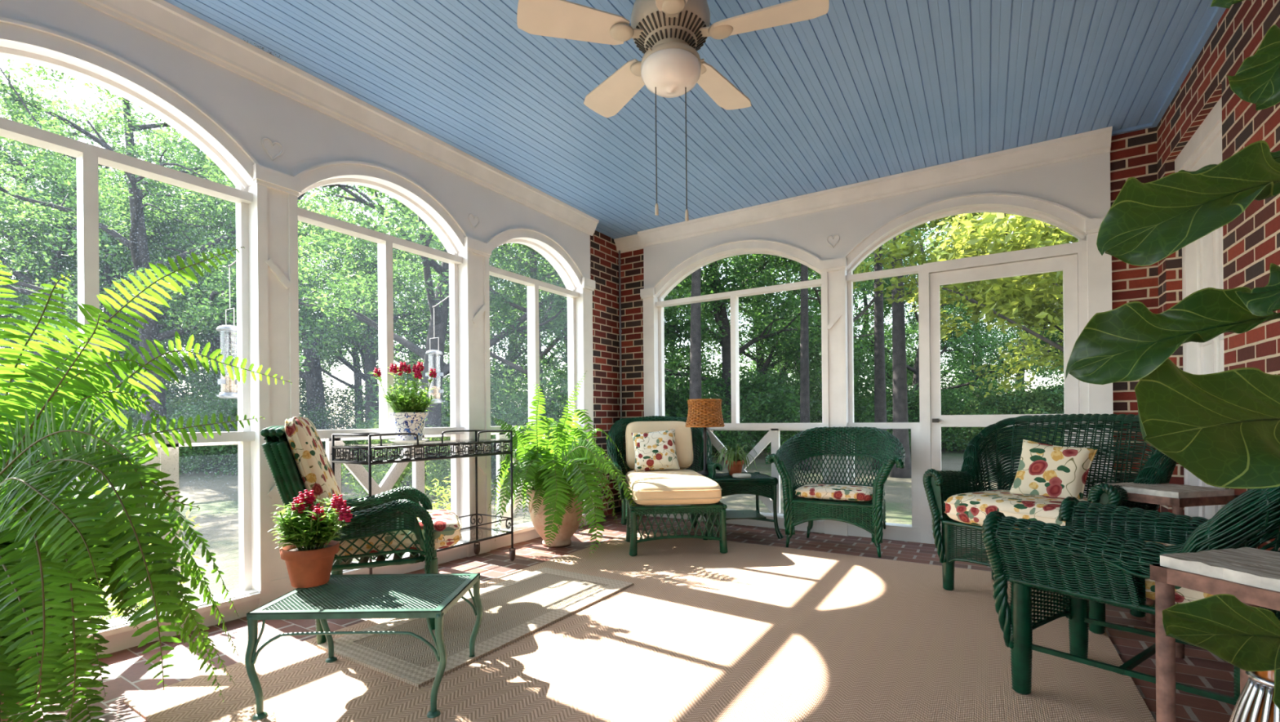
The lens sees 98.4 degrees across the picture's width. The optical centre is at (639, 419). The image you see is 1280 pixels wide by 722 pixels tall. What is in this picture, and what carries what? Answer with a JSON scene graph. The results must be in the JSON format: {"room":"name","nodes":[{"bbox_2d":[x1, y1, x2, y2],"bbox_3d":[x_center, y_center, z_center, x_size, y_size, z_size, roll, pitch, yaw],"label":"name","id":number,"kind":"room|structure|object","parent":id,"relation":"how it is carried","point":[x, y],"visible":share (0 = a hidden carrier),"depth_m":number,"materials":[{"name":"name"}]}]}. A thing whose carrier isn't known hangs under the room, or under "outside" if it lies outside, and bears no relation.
{"room":"sunroom","nodes":[
{"label":"sunroom","id":0,"kind":"room"},
{"bbox_2d":[0,0,590,659],"bbox_3d":[-2.299,-0.449,2.619,0.170,2.980,6.600,-1,0,32],"label":"wall","id":1,"kind":"structure","parent":0,"point":[251,111],"depth_m":2.96,"materials":[{"name":"white paint"}]},
{"bbox_2d":[0,116,261,644],"bbox_3d":[-2.410,-0.293,2.415,0.205,2.460,1.245,-1,0,32],"label":"window","id":2,"kind":"structure","parent":1,"relation":"in","point":[88,156],"depth_m":2.68,"materials":[{"name":"white paint"}]},
{"bbox_2d":[216,260,237,398],"bbox_3d":[-2.278,-0.559,3.116,0.180,0.879,0.124,-1,0,-36],"label":"bird feeder","id":3,"kind":"object","parent":1,"relation":"hanging from","point":[229,387],"visible":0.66,"depth_m":3.07,"materials":[{"name":"metal"}]},
{"bbox_2d":[261,137,284,160],"bbox_3d":[-1.978,-1.450,2.977,0.010,0.111,0.111,-1,0,32],"label":"heart ornament","id":4,"kind":"object","parent":1,"relation":"attached to","point":[274,149],"visible":1,"depth_m":2.98,"materials":[{"name":"white paint"}]},
{"bbox_2d":[0,16,583,289],"bbox_3d":[-2.047,-1.412,2.959,0.150,0.379,5.568,-1,0,32],"label":"trim","id":5,"kind":"structure","parent":1,"relation":"attached to","point":[12,30],"depth_m":2.75,"materials":[{"name":"white paint"}]},
{"bbox_2d":[76,0,599,235],"bbox_3d":[-2.194,-1.843,2.563,0.088,0.135,6.630,-1,0,32],"label":"trim","id":6,"kind":"structure","parent":1,"relation":"attached to","point":[161,19],"depth_m":3.12,"materials":[{"name":"white paint"}]},
{"bbox_2d":[297,207,469,574],"bbox_3d":[-1.662,-0.297,3.609,0.205,2.455,1.183,-1,0,32],"label":"window","id":7,"kind":"structure","parent":1,"relation":"in","point":[385,242],"depth_m":3.60,"materials":[{"name":"white paint"}]},
{"bbox_2d":[250,163,595,607],"bbox_3d":[-1.981,-0.155,2.923,0.060,2.345,5.778,-1,0,32],"label":"columns","id":8,"kind":"structure","parent":1,"relation":"attached to","point":[277,193],"depth_m":3.01,"materials":[{"name":"white paint"}]},
{"bbox_2d":[425,296,448,403],"bbox_3d":[-1.522,-0.579,4.283,0.276,0.906,0.138,-1,0,-29],"label":"bird feeder","id":9,"kind":"object","parent":1,"relation":"hanging from","point":[436,392],"visible":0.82,"depth_m":4.23,"materials":[{"name":"metal"}]},
{"bbox_2d":[488,265,585,540],"bbox_3d":[-0.925,-0.304,4.783,0.205,2.455,1.179,-1,0,32],"label":"window","id":10,"kind":"structure","parent":1,"relation":"in","point":[533,285],"depth_m":4.75,"materials":[{"name":"white paint"}]},
{"bbox_2d":[279,540,339,587],"bbox_3d":[-1.306,0.575,2.190,0.205,0.150,0.205,-1,0,32],"label":"clay pot","id":11,"kind":"object","parent":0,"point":[310,565],"depth_m":2.13,"materials":[{"name":"ceramic"}]},
{"bbox_2d":[57,443,1021,621],"bbox_3d":[13.292,1.300,21.181,140.000,0.240,150.000,-1,0,32],"label":"ground","id":12,"kind":"structure","parent":0,"point":[216,497],"depth_m":9.61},
{"bbox_2d":[0,145,159,359],"bbox_3d":[-27.820,-5.846,21.777,15.537,15.362,13.845,-1,0,21],"label":"leafy tree","id":13,"kind":"object","parent":12,"relation":"on","point":[33,216],"visible":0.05,"depth_m":21.70,"materials":[{"name":"green plant"}]},
{"bbox_2d":[0,358,187,451],"bbox_3d":[-18.768,0.031,18.468,5.719,4.225,5.626,-1,0,23],"label":"shrub","id":14,"kind":"object","parent":12,"relation":"on","point":[135,392],"visible":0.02,"depth_m":18.90,"materials":[{"name":"green plant"}]},
{"bbox_2d":[0,74,224,386],"bbox_3d":[-26.552,-6.742,26.231,15.462,17.119,16.922,-1,0,-18],"label":"leafy tree","id":15,"kind":"object","parent":12,"relation":"on","point":[7,148],"visible":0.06,"depth_m":23.09,"materials":[{"name":"green plant"}]},
{"bbox_2d":[0,115,231,387],"bbox_3d":[-21.730,-4.985,18.125,12.149,13.451,13.296,-1,0,2],"label":"leafy tree","id":16,"kind":"object","parent":12,"relation":"on","point":[60,251],"visible":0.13,"depth_m":19.89,"materials":[{"name":"green plant"}]},
{"bbox_2d":[0,151,236,422],"bbox_3d":[-21.301,-3.875,21.610,9.782,11.408,8.365,-1,0,-4],"label":"leafy tree","id":17,"kind":"object","parent":12,"relation":"on","point":[106,266],"visible":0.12,"depth_m":20.25,"materials":[{"name":"green plant"}]},
{"bbox_2d":[0,88,236,417],"bbox_3d":[-23.499,-6.174,25.834,14.378,15.953,16.134,-1,0,-38],"label":"leafy tree","id":18,"kind":"object","parent":12,"relation":"on","point":[10,233],"visible":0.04,"depth_m":22.88,"materials":[{"name":"green plant"}]},
{"bbox_2d":[88,394,209,462],"bbox_3d":[-16.014,0.525,18.462,4.207,2.802,4.409,-1,0,-39],"label":"shrub","id":19,"kind":"object","parent":12,"relation":"on","point":[180,399],"visible":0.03,"depth_m":18.38,"materials":[{"name":"green plant"}]},
{"bbox_2d":[0,165,341,386],"bbox_3d":[-20.968,-5.893,24.902,13.805,15.285,15.109,-1,0,13],"label":"leafy tree","id":20,"kind":"object","parent":12,"relation":"on","point":[216,340],"visible":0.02,"depth_m":26.78,"materials":[{"name":"green plant"}]},
{"bbox_2d":[106,371,237,466],"bbox_3d":[-14.288,0.218,18.251,5.028,3.563,4.829,-1,0,5],"label":"shrub","id":21,"kind":"object","parent":12,"relation":"on","point":[204,401],"visible":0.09,"depth_m":17.72,"materials":[{"name":"green plant"}]},
{"bbox_2d":[114,387,238,476],"bbox_3d":[-11.869,0.446,15.468,3.924,2.895,4.086,-1,0,32],"label":"shrub","id":22,"kind":"object","parent":12,"relation":"on","point":[189,455],"visible":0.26,"depth_m":14.75,"materials":[{"name":"green plant"}]},
{"bbox_2d":[0,57,377,456],"bbox_3d":[-14.905,-4.447,16.607,12.087,12.228,11.044,-1,0,43],"label":"leafy tree","id":23,"kind":"object","parent":12,"relation":"on","point":[138,246],"visible":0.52,"depth_m":14.41,"materials":[{"name":"green plant"}]},
{"bbox_2d":[53,118,350,422],"bbox_3d":[-17.603,-5.006,24.096,10.038,13.689,11.739,-1,0,5],"label":"leafy tree","id":24,"kind":"object","parent":12,"relation":"on","point":[165,159],"visible":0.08,"depth_m":21.59,"materials":[{"name":"green plant"}]},
{"bbox_2d":[100,126,502,429],"bbox_3d":[-11.589,-5.125,21.047,13.744,13.590,12.248,-1,0,34],"label":"leafy tree","id":25,"kind":"object","parent":12,"relation":"on","point":[313,377],"visible":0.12,"depth_m":19.89,"materials":[{"name":"green plant"}]},
{"bbox_2d":[299,396,368,448],"bbox_3d":[-12.005,0.460,20.757,4.037,2.861,3.878,-1,0,-12],"label":"shrub","id":26,"kind":"object","parent":12,"relation":"on","point":[334,422],"visible":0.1,"depth_m":20.34,"materials":[{"name":"green plant"}]},
{"bbox_2d":[109,153,567,486],"bbox_3d":[-5.520,-4.023,12.741,11.354,11.226,10.118,-1,0,9],"label":"leafy tree","id":27,"kind":"object","parent":12,"relation":"on","point":[442,291],"visible":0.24,"depth_m":12.67,"materials":[{"name":"green plant"}]},
{"bbox_2d":[233,199,449,429],"bbox_3d":[-14.016,-4.336,27.314,8.968,12.229,10.487,-1,0,41],"label":"leafy tree","id":28,"kind":"object","parent":12,"relation":"on","point":[358,397],"visible":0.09,"depth_m":26.18,"materials":[{"name":"green plant"}]},
{"bbox_2d":[200,185,521,426],"bbox_3d":[-9.841,-4.094,20.592,10.320,11.450,11.580,-1,0,-1],"label":"leafy tree","id":29,"kind":"object","parent":12,"relation":"on","point":[369,357],"visible":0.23,"depth_m":20.78,"materials":[{"name":"green plant"}]},
{"bbox_2d":[341,417,493,502],"bbox_3d":[-4.233,0.787,10.547,2.847,1.810,2.717,-1,0,45],"label":"shrub","id":30,"kind":"object","parent":12,"relation":"on","point":[378,474],"visible":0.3,"depth_m":10.02,"materials":[{"name":"green plant"}]},
{"bbox_2d":[306,186,565,408],"bbox_3d":[-7.375,-5.258,24.428,12.025,14.022,10.283,-1,0,20],"label":"leafy tree","id":31,"kind":"object","parent":12,"relation":"on","point":[516,356],"visible":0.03,"depth_m":22.49,"materials":[{"name":"green plant"}]},
{"bbox_2d":[316,184,559,391],"bbox_3d":[-10.828,-5.490,30.645,14.114,14.279,12.896,-1,0,13],"label":"leafy tree","id":32,"kind":"object","parent":12,"relation":"on","point":[420,282],"visible":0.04,"depth_m":29.54,"materials":[{"name":"green plant"}]},
{"bbox_2d":[346,355,530,477],"bbox_3d":[-5.436,-0.106,16.475,5.688,4.271,5.782,-1,0,-3],"label":"shrub","id":33,"kind":"object","parent":12,"relation":"on","point":[444,416],"visible":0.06,"depth_m":15.25,"materials":[{"name":"green plant"}]},
{"bbox_2d":[342,213,566,389],"bbox_3d":[-7.474,-5.276,28.499,13.979,13.822,12.457,-1,0,-12],"label":"leafy tree","id":34,"kind":"object","parent":12,"relation":"on","point":[446,349],"visible":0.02,"depth_m":28.10,"materials":[{"name":"green plant"}]},
{"bbox_2d":[329,215,704,473],"bbox_3d":[-2.606,-3.644,15.328,9.071,10.578,7.757,-1,0,18],"label":"leafy tree","id":35,"kind":"object","parent":12,"relation":"on","point":[556,394],"visible":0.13,"depth_m":14.18,"materials":[{"name":"green plant"}]},
{"bbox_2d":[489,243,677,411],"bbox_3d":[-3.235,-4.745,24.342,9.444,12.878,11.044,-1,0,44],"label":"leafy tree","id":36,"kind":"object","parent":12,"relation":"on","point":[542,310],"visible":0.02,"depth_m":22.11,"materials":[{"name":"green plant"}]},
{"bbox_2d":[523,257,726,417],"bbox_3d":[-0.079,-3.541,19.618,7.437,10.145,8.348,-1,0,30],"label":"leafy tree","id":37,"kind":"object","parent":12,"relation":"on","point":[669,331],"visible":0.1,"depth_m":18.99,"materials":[{"name":"green plant"}]},
{"bbox_2d":[689,267,701,471],"bbox_3d":[1.211,-5.305,12.862,6.908,13.603,6.129,-1,0,7],"label":"tree","id":38,"kind":"object","parent":12,"relation":"on","point":[695,308],"visible":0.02,"depth_m":12.88,"materials":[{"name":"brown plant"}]},
{"bbox_2d":[548,253,869,462],"bbox_3d":[2.344,-4.619,19.021,10.124,12.303,9.020,-1,0,27],"label":"leafy tree","id":39,"kind":"object","parent":12,"relation":"on","point":[758,384],"visible":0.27,"depth_m":18.00,"materials":[{"name":"green plant"}]},
{"bbox_2d":[664,253,859,448],"bbox_3d":[4.710,-4.639,23.850,10.122,12.301,9.018,-1,0,6],"label":"leafy tree","id":40,"kind":"object","parent":12,"relation":"on","point":[783,368],"visible":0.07,"depth_m":22.51,"materials":[{"name":"green plant"}]},
{"bbox_2d":[701,257,862,382],"bbox_3d":[7.539,-4.650,28.545,8.997,12.273,10.098,-1,0,36],"label":"leafy tree","id":41,"kind":"object","parent":12,"relation":"on","point":[740,357],"visible":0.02,"depth_m":28.46,"materials":[{"name":"green plant"}]},
{"bbox_2d":[798,263,813,471],"bbox_3d":[4.304,-6.518,14.961,5.192,16.003,5.851,-1,0,-25],"label":"tree","id":42,"kind":"object","parent":12,"relation":"on","point":[804,330],"visible":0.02,"depth_m":14.88,"materials":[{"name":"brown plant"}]},
{"bbox_2d":[788,244,887,469],"bbox_3d":[6.596,-5.748,15.604,6.490,14.403,7.314,-1,0,38],"label":"tree","id":43,"kind":"object","parent":12,"relation":"on","point":[880,404],"visible":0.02,"depth_m":15.37,"materials":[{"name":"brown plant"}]},
{"bbox_2d":[730,212,982,458],"bbox_3d":[7.697,-4.671,20.872,9.180,12.518,10.735,-1,0,10],"label":"leafy tree","id":44,"kind":"object","parent":12,"relation":"on","point":[860,368],"visible":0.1,"depth_m":19.42,"materials":[{"name":"green plant"}]},
{"bbox_2d":[771,248,982,422],"bbox_3d":[11.017,-3.908,26.759,7.837,10.690,8.797,-1,0,-29],"label":"leafy tree","id":45,"kind":"object","parent":12,"relation":"on","point":[864,300],"visible":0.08,"depth_m":25.40,"materials":[{"name":"green plant"}]},
{"bbox_2d":[889,220,940,477],"bbox_3d":[6.289,-6.141,13.311,7.720,15.203,6.850,-1,0,39],"label":"tree","id":46,"kind":"object","parent":12,"relation":"on","point":[900,397],"visible":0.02,"depth_m":13.10,"materials":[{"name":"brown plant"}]},
{"bbox_2d":[867,288,1023,391],"bbox_3d":[16.788,-3.900,31.070,8.695,10.567,7.747,-1,0,15],"label":"leafy tree","id":47,"kind":"object","parent":12,"relation":"on","point":[911,358],"visible":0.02,"depth_m":31.10,"materials":[{"name":"green plant"}]},
{"bbox_2d":[853,219,1048,451],"bbox_3d":[11.715,-3.752,22.609,7.594,10.359,8.524,-1,0,28],"label":"leafy tree","id":48,"kind":"object","parent":12,"relation":"on","point":[914,369],"visible":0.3,"depth_m":21.74,"materials":[{"name":"green plant"}]},
{"bbox_2d":[853,212,1078,351],"bbox_3d":[7.366,-2.711,8.121,7.871,8.340,6.712,-1,0,-20],"label":"magnolia tree","id":49,"kind":"object","parent":12,"relation":"on","point":[995,231],"visible":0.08,"depth_m":7.76,"materials":[{"name":"green plant"}]},
{"bbox_2d":[886,225,1062,413],"bbox_3d":[16.200,-3.988,27.125,8.023,10.940,9.381,-1,0,12],"label":"leafy tree","id":50,"kind":"object","parent":12,"relation":"on","point":[927,243],"visible":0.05,"depth_m":26.30,"materials":[{"name":"green plant"}]},
{"bbox_2d":[906,212,1063,397],"bbox_3d":[9.509,-2.933,10.552,7.047,8.757,8.265,-1,0,-44],"label":"magnolia tree","id":51,"kind":"object","parent":12,"relation":"on","point":[1029,315],"visible":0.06,"depth_m":12.21,"materials":[{"name":"green plant"}]},
{"bbox_2d":[940,244,1063,444],"bbox_3d":[16.730,-3.781,23.610,7.570,10.327,8.497,-1,0,26],"label":"leafy tree","id":52,"kind":"object","parent":12,"relation":"on","point":[1052,339],"visible":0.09,"depth_m":23.69,"materials":[{"name":"green plant"}]},
{"bbox_2d":[941,379,1064,453],"bbox_3d":[14.760,0.076,22.845,5.135,3.263,4.900,-1,0,-1],"label":"shrub","id":53,"kind":"object","parent":12,"relation":"on","point":[1034,391],"visible":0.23,"depth_m":21.81,"materials":[{"name":"green plant"}]},
{"bbox_2d":[977,368,1064,453],"bbox_3d":[15.829,-0.096,21.582,4.981,3.675,5.186,-1,0,-40],"label":"shrub","id":54,"kind":"object","parent":12,"relation":"on","point":[1050,387],"visible":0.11,"depth_m":21.35,"materials":[{"name":"green plant"}]},
{"bbox_2d":[984,391,1064,450],"bbox_3d":[15.671,0.239,22.092,4.412,2.804,4.210,-1,0,-36],"label":"shrub","id":55,"kind":"object","parent":12,"relation":"on","point":[1034,411],"visible":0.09,"depth_m":21.32,"materials":[{"name":"green plant"}]},
{"bbox_2d":[590,230,644,516],"bbox_3d":[-0.283,-0.463,5.693,0.500,2.930,0.790,-1,0,32],"label":"wall","id":56,"kind":"structure","parent":0,"point":[604,255],"depth_m":5.85,"materials":[{"name":"brick"}]},
{"bbox_2d":[617,249,622,510],"bbox_3d":[-0.208,-0.473,5.953,0.032,2.910,0.032,-1,0,32],"label":"conduit pipe","id":57,"kind":"object","parent":56,"relation":"attached to","point":[619,260],"visible":0.73,"depth_m":5.94,"materials":[{"name":"red metal"}]},
{"bbox_2d":[28,511,1234,721],"bbox_3d":[-0.253,1.077,1.699,4.590,0.150,7.540,-1,0,32],"label":"floor","id":58,"kind":"structure","parent":0,"point":[129,677],"depth_m":2.54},
{"bbox_2d":[0,245,292,721],"bbox_3d":[-1.901,0.221,1.752,1.548,1.592,1.210,-1,0,-4],"label":"potted fern","id":59,"kind":"object","parent":58,"relation":"on","point":[57,544],"visible":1,"depth_m":1.48,"materials":[{"name":"green plant"}]},
{"bbox_2d":[330,429,515,573],"bbox_3d":[-1.335,0.538,3.540,0.410,0.923,1.128,-1,0,32],"label":"console table","id":60,"kind":"object","parent":58,"relation":"on","point":[369,460],"visible":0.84,"depth_m":3.44,"materials":[{"name":"black metal"}]},
{"bbox_2d":[370,361,436,442],"bbox_3d":[-1.473,-0.111,3.468,0.439,0.509,0.312,-1,0,26],"label":"potted flowers","id":61,"kind":"object","parent":60,"relation":"on","point":[406,419],"visible":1,"depth_m":3.39,"materials":[{"name":"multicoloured plant"}]},
{"bbox_2d":[389,412,428,439],"bbox_3d":[-1.441,0.044,3.450,0.231,0.174,0.231,-1,0,32],"label":"pot","id":62,"kind":"object","parent":60,"relation":"on","point":[403,422],"depth_m":3.38,"materials":[{"name":"ceramic"}]},
{"bbox_2d":[330,440,511,464],"bbox_3d":[-1.342,0.198,3.539,0.381,0.098,1.075,-1,0,32],"label":"tray","id":63,"kind":"object","parent":60,"relation":"on","point":[368,460],"depth_m":3.32,"materials":[{"name":"black metal"}]},
{"bbox_2d":[337,438,505,446],"bbox_3d":[-1.338,0.146,3.540,0.360,0.005,1.055,-1,0,32],"label":"glass shelf","id":64,"kind":"object","parent":60,"relation":"attached to","point":[442,442],"depth_m":3.44,"materials":[{"name":"clear glass"}]},
{"bbox_2d":[341,449,503,462],"bbox_3d":[-1.337,0.232,3.540,0.348,0.005,1.043,-1,0,32],"label":"glass shelf","id":65,"kind":"object","parent":60,"relation":"attached to","point":[405,458],"depth_m":3.39,"materials":[{"name":"clear glass"}]},
{"bbox_2d":[488,373,641,556],"bbox_3d":[-0.439,0.317,4.335,1.143,1.356,1.309,-1,0,28],"label":"potted fern","id":66,"kind":"object","parent":58,"relation":"on","point":[562,483],"visible":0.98,"depth_m":4.09,"materials":[{"name":"green plant"}]},
{"bbox_2d":[123,530,1155,721],"bbox_3d":[0.378,0.992,2.636,3.085,0.008,3.480,-1,0,32],"label":"area rug","id":67,"kind":"object","parent":58,"relation":"on","point":[748,632],"visible":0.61,"depth_m":2.23,"materials":[{"name":"beige carpet"}]},
{"bbox_2d":[260,416,462,644],"bbox_3d":[-1.336,0.493,2.749,0.838,1.014,0.627,-1,0,-21],"label":"wicker armchair","id":68,"kind":"object","parent":67,"relation":"on","point":[393,521],"visible":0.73,"depth_m":2.53,"materials":[{"name":"wicker"}]},
{"bbox_2d":[284,416,343,510],"bbox_3d":[-1.548,0.282,2.668,0.225,0.589,0.409,-1,0,-21],"label":"cushion","id":69,"kind":"object","parent":68,"relation":"on","point":[304,449],"depth_m":2.50,"materials":[{"name":"fabric"}]},
{"bbox_2d":[335,509,462,555],"bbox_3d":[-1.224,0.564,2.792,0.599,0.171,0.479,-1,0,-21],"label":"seat cushion","id":70,"kind":"object","parent":68,"relation":"on","point":[446,524],"depth_m":2.64,"materials":[{"name":"fabric"}]},
{"bbox_2d":[244,573,482,719],"bbox_3d":[-0.992,0.828,2.083,0.677,0.362,0.482,-1,0,0],"label":"table","id":71,"kind":"object","parent":67,"relation":"on","point":[359,596],"visible":0.96,"depth_m":1.96,"materials":[{"name":"green metal"}]},
{"bbox_2d":[268,489,353,587],"bbox_3d":[-1.284,0.466,2.196,0.331,0.368,0.276,-1,0,-15],"label":"potted flowers","id":72,"kind":"object","parent":71,"relation":"on","point":[308,559],"visible":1,"depth_m":2.14,"materials":[{"name":"plant"}]},
{"bbox_2d":[317,567,633,687],"bbox_3d":[-0.729,0.992,2.870,0.700,0.011,1.480,-1,0,32],"label":"runner rug","id":73,"kind":"object","parent":67,"relation":"on","point":[515,608],"visible":0.92,"depth_m":2.66,"materials":[{"name":"beige carpet"}]},
{"bbox_2d":[606,415,728,555],"bbox_3d":[0.224,0.476,4.732,0.992,1.028,1.488,-1,0,-5],"label":"wicker chair","id":74,"kind":"object","parent":67,"relation":"on","point":[665,489],"visible":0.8,"depth_m":4.31,"materials":[{"name":"green wicker"}]},
{"bbox_2d":[631,428,679,471],"bbox_3d":[0.138,0.284,5.018,0.435,0.395,0.248,-1,0,1],"label":"throw pillow","id":75,"kind":"object","parent":74,"relation":"on","point":[656,450],"visible":1,"depth_m":4.94,"materials":[{"name":"multicoloured fabric"}]},
{"bbox_2d":[625,421,693,469],"bbox_3d":[0.180,0.244,5.222,0.628,0.455,0.286,-1,0,-5],"label":"cushion","id":76,"kind":"object","parent":74,"relation":"on","point":[683,435],"depth_m":5.17,"materials":[{"name":"beige fabric"}]},
{"bbox_2d":[922,413,1177,634],"bbox_3d":[2.180,0.471,2.971,0.773,1.001,1.008,-1,0,-26],"label":"wicker loveseat","id":77,"kind":"object","parent":67,"relation":"on","point":[953,501],"visible":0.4,"depth_m":3.04,"materials":[{"name":"wicker"}]},
{"bbox_2d":[944,489,1092,529],"bbox_3d":[2.075,0.490,2.920,0.539,0.179,0.699,-1,0,-26],"label":"seat cushion","id":78,"kind":"object","parent":77,"relation":"on","point":[969,509],"depth_m":2.90,"materials":[{"name":"fabric"}]},
{"bbox_2d":[1009,439,1097,498],"bbox_3d":[2.199,0.290,2.959,0.187,0.356,0.374,-1,0,-34],"label":"throw pillow","id":79,"kind":"object","parent":77,"relation":"on","point":[1043,469],"visible":0.81,"depth_m":2.90,"materials":[{"name":"fabric"}]},
{"bbox_2d":[981,485,1279,706],"bbox_3d":[1.754,0.497,1.827,0.777,0.957,0.924,-1,0,-32],"label":"wicker armchair","id":80,"kind":"object","parent":67,"relation":"on","point":[1107,558],"visible":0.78,"depth_m":1.84,"materials":[{"name":"wicker"}]},
{"bbox_2d":[690,471,783,539],"bbox_3d":[0.828,0.744,4.841,0.682,0.512,0.603,-1,0,-5],"label":"wicker side table","id":81,"kind":"object","parent":58,"relation":"on","point":[758,484],"visible":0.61,"depth_m":4.60,"materials":[{"name":"green wicker"}]},
{"bbox_2d":[685,398,724,475],"bbox_3d":[0.584,0.158,4.951,0.356,0.677,0.358,-1,0,32],"label":"table lamp","id":82,"kind":"object","parent":81,"relation":"on","point":[702,412],"visible":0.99,"depth_m":4.83,"materials":[{"name":"brown wicker"}]},
{"bbox_2d":[712,444,758,475],"bbox_3d":[0.839,0.356,4.896,0.405,0.275,0.413,-1,0,5],"label":"plant","id":83,"kind":"object","parent":81,"relation":"on","point":[735,465],"visible":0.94,"depth_m":4.83,"materials":[{"name":"green plant"}]},
{"bbox_2d":[697,509,773,521],"bbox_3d":[0.829,0.844,4.840,0.571,0.036,0.512,-1,0,-5],"label":"shelf","id":84,"kind":"object","parent":81,"relation":"attached to","point":[738,513],"depth_m":4.75,"materials":[{"name":"green wicker"}]},
{"bbox_2d":[765,426,905,557],"bbox_3d":[1.576,0.525,4.378,0.998,0.925,0.676,-1,0,30],"label":"barrel chair","id":85,"kind":"object","parent":58,"relation":"on","point":[863,506],"visible":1,"depth_m":4.28,"materials":[{"name":"wicker"}]},
{"bbox_2d":[795,483,873,501],"bbox_3d":[1.524,0.564,4.288,0.569,0.094,0.369,-1,0,30],"label":"seat cushion","id":86,"kind":"object","parent":85,"relation":"on","point":[807,491],"depth_m":4.18,"materials":[{"name":"fabric"}]},
{"bbox_2d":[1096,481,1238,658],"bbox_3d":[2.336,0.639,2.466,0.345,0.680,0.345,-1,0,-13],"label":"table","id":87,"kind":"object","parent":58,"relation":"on","point":[1179,496],"visible":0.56,"depth_m":2.33,"materials":[{"name":"wood"}]},
{"bbox_2d":[1065,0,1279,710],"bbox_3d":[1.031,0.091,0.786,0.709,1.799,0.607,-1,0,32],"label":"fiddle leaf fig","id":88,"kind":"object","parent":58,"relation":"on","point":[1223,428],"visible":1,"depth_m":0.75,"materials":[{"name":"plant"}]},
{"bbox_2d":[1150,546,1279,721],"bbox_3d":[1.365,0.647,1.160,0.310,0.682,0.310,-1,0,-14],"label":"table","id":89,"kind":"object","parent":58,"relation":"on","point":[1251,575],"visible":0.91,"depth_m":1.23,"materials":[{"name":"wood"}]},
{"bbox_2d":[1229,670,1279,721],"bbox_3d":[1.306,0.737,1.120,0.260,0.492,0.260,-1,0,32],"label":"lantern","id":90,"kind":"object","parent":58,"relation":"on","point":[1255,703],"visible":0.74,"depth_m":1.12,"materials":[{"name":"metal"}]},
{"bbox_2d":[164,0,1217,239],"bbox_3d":[-0.314,-1.987,1.720,4.770,0.120,7.600,-1,0,32],"label":"ceiling","id":91,"kind":"structure","parent":0,"point":[859,91],"depth_m":3.18,"materials":[{"name":"blue paint"}]},
{"bbox_2d":[516,0,829,221],"bbox_3d":[0.155,-1.379,2.314,1.208,1.112,1.186,-1,0,32],"label":"ceiling fan","id":92,"kind":"object","parent":91,"relation":"hanging from","point":[669,33],"visible":1,"depth_m":2.21,"materials":[{"name":"beige wood"}]},
{"bbox_2d":[643,151,1110,548],"bbox_3d":[1.677,-0.485,4.830,3.737,2.980,0.170,-1,0,32],"label":"wall","id":93,"kind":"structure","parent":0,"point":[1082,185],"depth_m":4.61,"materials":[{"name":"white paint"}]},
{"bbox_2d":[613,233,643,253],"bbox_3d":[-0.102,-1.862,5.850,0.360,0.135,0.088,-1,0,32],"label":"trim","id":94,"kind":"structure","parent":93,"relation":"attached to","point":[631,242],"depth_m":5.86,"materials":[{"name":"white paint"}]},
{"bbox_2d":[655,275,824,524],"bbox_3d":[0.914,-0.348,5.294,1.690,2.510,0.205,-1,0,32],"label":"window","id":95,"kind":"structure","parent":93,"relation":"in","point":[772,435],"depth_m":5.25,"materials":[{"name":"white paint"}]},
{"bbox_2d":[653,192,1088,299],"bbox_3d":[1.649,-1.477,4.794,3.588,0.446,0.150,-1,0,32],"label":"trim","id":96,"kind":"structure","parent":93,"relation":"attached to","point":[1074,218],"depth_m":4.46,"materials":[{"name":"white paint"}]},
{"bbox_2d":[637,125,1112,247],"bbox_3d":[1.587,-1.877,4.726,3.757,0.135,0.088,-1,0,32],"label":"trim","id":97,"kind":"structure","parent":93,"relation":"attached to","point":[1097,141],"depth_m":4.41,"materials":[{"name":"white paint"}]},
{"bbox_2d":[640,216,1113,535],"bbox_3d":[1.623,-0.187,4.741,3.765,2.345,0.060,-1,0,32],"label":"trim","id":98,"kind":"structure","parent":93,"relation":"attached to","point":[1099,265],"depth_m":4.70,"materials":[{"name":"white paint"}]},
{"bbox_2d":[845,236,1088,543],"bbox_3d":[2.462,-0.327,4.311,1.603,2.610,0.136,-1,0,32],"label":"door frame","id":99,"kind":"structure","parent":93,"relation":"in","point":[921,437],"depth_m":4.37,"materials":[{"name":"white paint"}]},
{"bbox_2d":[929,253,1079,536],"bbox_3d":[2.682,-0.094,4.113,0.920,2.120,0.091,-1,0,32],"label":"door","id":100,"kind":"structure","parent":99,"relation":"attached to","point":[1068,264],"depth_m":4.14,"materials":[{"name":"white paint"}]},
{"bbox_2d":[1110,0,1279,550],"bbox_3d":[1.521,-0.479,0.572,0.523,2.930,7.530,-1,0,32],"label":"wall","id":101,"kind":"structure","parent":0,"point":[1251,241],"depth_m":2.64,"materials":[{"name":"brick"}]},
{"bbox_2d":[1111,6,1226,135],"bbox_3d":[1.400,-1.932,0.663,0.243,0.022,7.230,-1,0,32],"label":"trim","id":102,"kind":"structure","parent":101,"relation":"attached to","point":[1219,11],"depth_m":3.09,"materials":[{"name":"blue paint"}]},
{"bbox_2d":[1174,96,1222,516],"bbox_3d":[3.166,-0.329,3.021,0.130,2.600,0.995,-1,0,32],"label":"trim","id":103,"kind":"structure","parent":101,"relation":"attached to","point":[1204,148],"depth_m":3.31,"materials":[{"name":"white paint"}]},
{"bbox_2d":[1196,226,1225,519],"bbox_3d":[3.161,-0.129,3.025,0.105,2.160,0.735,-1,0,32],"label":"door","id":104,"kind":"structure","parent":101,"relation":"in","point":[1210,273],"depth_m":3.13,"materials":[{"name":"white paint"}]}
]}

